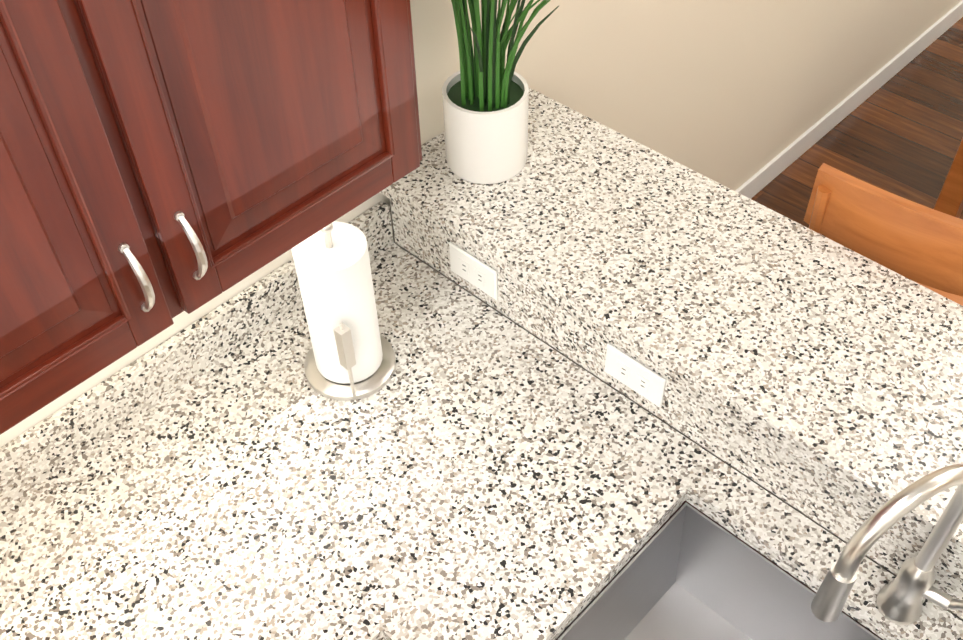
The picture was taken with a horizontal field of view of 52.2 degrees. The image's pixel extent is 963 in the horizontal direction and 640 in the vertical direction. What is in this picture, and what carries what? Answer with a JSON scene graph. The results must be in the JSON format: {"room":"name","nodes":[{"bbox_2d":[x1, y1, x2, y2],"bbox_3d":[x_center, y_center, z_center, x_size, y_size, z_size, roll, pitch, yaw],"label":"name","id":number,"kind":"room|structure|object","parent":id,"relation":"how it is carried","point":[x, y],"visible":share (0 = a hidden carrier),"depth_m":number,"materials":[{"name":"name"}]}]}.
{"room":"kitchen","nodes":[
{"label":"kitchen","id":0,"kind":"room"},
{"bbox_2d":[0,0,961,447],"bbox_3d":[0.682,-1.289,2.402,0.120,2.860,14.820,34,56,29],"label":"wall","id":1,"kind":"structure","parent":0,"point":[734,94],"depth_m":2.75,"materials":[{"name":"beige paint"}]},
{"bbox_2d":[0,0,421,434],"bbox_3d":[-0.521,-0.429,1.003,0.326,1.040,0.925,34,56,29],"label":"upper cabinet","id":2,"kind":"object","parent":1,"relation":"attached to","point":[163,163],"visible":1,"depth_m":1.15,"materials":[{"name":"brown wood"}]},
{"bbox_2d":[735,0,962,198],"bbox_3d":[2.849,-1.940,4.858,0.014,0.100,8.500,34,56,29],"label":"baseboard","id":3,"kind":"structure","parent":1,"relation":"attached to","point":[772,169],"depth_m":3.79,"materials":[{"name":"white"}]},
{"bbox_2d":[399,245,962,620],"bbox_3d":[0.724,0.623,1.842,2.360,1.050,0.120,34,56,29],"label":"wall","id":4,"kind":"structure","parent":0,"point":[660,419],"depth_m":1.79,"materials":[{"name":"beige"}]},
{"bbox_2d":[380,88,962,562],"bbox_3d":[0.806,0.198,1.490,2.398,0.038,0.435,34,56,29],"label":"bar","id":5,"kind":"object","parent":4,"relation":"on","point":[840,364],"depth_m":1.70,"materials":[{"name":"stone"}]},
{"bbox_2d":[442,0,558,183],"bbox_3d":[0.115,-0.538,1.762,0.351,0.599,0.439,34,56,29],"label":"potted plant","id":6,"kind":"object","parent":5,"relation":"on","point":[485,93],"visible":1,"depth_m":1.82,"materials":[{"name":"white ceramic"}]},
{"bbox_2d":[390,199,962,618],"bbox_3d":[0.672,0.356,1.466,2.332,0.135,0.028,34,56,29],"label":"backsplash","id":7,"kind":"object","parent":4,"relation":"attached to","point":[832,506],"visible":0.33,"depth_m":1.65,"materials":[{"name":"stone"}]},
{"bbox_2d":[449,242,497,299],"bbox_3d":[-0.017,-0.094,1.905,0.125,0.075,0.008,34,56,29],"label":"outlet","id":8,"kind":"object","parent":7,"relation":"attached to","point":[473,270],"visible":1,"depth_m":1.90,"materials":[{"name":"white plastic"}]},
{"bbox_2d":[604,342,666,407],"bbox_3d":[0.266,0.098,1.716,0.125,0.075,0.008,34,56,29],"label":"outlet","id":9,"kind":"object","parent":7,"relation":"attached to","point":[644,381],"visible":1,"depth_m":1.71,"materials":[{"name":"white plastic"}]},
{"bbox_2d":[751,17,962,236],"bbox_3d":[4.537,-0.787,3.837,4.820,0.060,8.650,34,56,29],"label":"floor","id":10,"kind":"structure","parent":0,"point":[900,133],"depth_m":3.78,"materials":[{"name":"brown wood"}]},
{"bbox_2d":[804,163,962,305],"bbox_3d":[0.919,0.088,2.249,0.434,1.186,0.474,27,53,24],"label":"bar stool","id":11,"kind":"object","parent":10,"relation":"on","point":[920,244],"visible":0.21,"depth_m":1.76,"materials":[{"name":"orange wood"}]},
{"bbox_2d":[934,138,962,217],"bbox_3d":[2.295,-0.531,3.090,1.200,0.760,1.400,34,56,29],"label":"dining table","id":12,"kind":"object","parent":10,"relation":"on","point":[949,201],"visible":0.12,"depth_m":3.06,"materials":[{"name":"orange wood"}]},
{"bbox_3d":[-1.028,2.873,0.527,3.540,0.060,6.170,34,56,29],"label":"floor","id":13,"kind":"structure","parent":0,"visible":0},
{"bbox_2d":[555,397,895,639],"bbox_3d":[-0.019,1.250,1.390,2.331,0.874,2.010,34,56,29],"label":"base cabinet","id":14,"kind":"object","parent":13,"relation":"on","point":[727,531],"visible":0.04,"depth_m":1.83,"materials":[{"name":"brown wood"}]},
{"bbox_2d":[0,365,379,639],"bbox_3d":[-0.866,0.662,1.267,0.643,0.140,1.350,34,56,29],"label":"countertop","id":15,"kind":"structure","parent":14,"relation":"on","point":[119,520],"depth_m":1.59,"materials":[{"name":"stone"}]},
{"bbox_2d":[128,201,962,639],"bbox_3d":[0.440,0.542,1.347,2.343,0.140,0.603,34,56,29],"label":"countertop","id":16,"kind":"structure","parent":14,"relation":"on","point":[474,469],"depth_m":1.68,"materials":[{"name":"stone"}]},
{"bbox_2d":[292,221,395,400],"bbox_3d":[-0.248,-0.037,1.708,0.170,0.356,0.170,34,56,29],"label":"paper towel holder","id":17,"kind":"object","parent":16,"relation":"on","point":[350,356],"visible":0.96,"depth_m":1.66,"materials":[{"name":"white paper"}]},
{"bbox_2d":[557,503,880,639],"bbox_3d":[0.476,0.667,1.462,0.736,0.200,0.406,34,56,29],"label":"sink","id":18,"kind":"object","parent":16,"relation":"in","point":[688,572],"visible":1,"depth_m":1.66,"materials":[{"name":"silver metal"}]},
{"bbox_2d":[811,464,962,624],"bbox_3d":[0.578,0.344,1.293,0.186,0.406,0.230,34,56,29],"label":"faucet","id":19,"kind":"object","parent":16,"relation":"on","point":[903,593],"visible":1,"depth_m":1.28,"materials":[{"name":"silver metal"}]}
]}

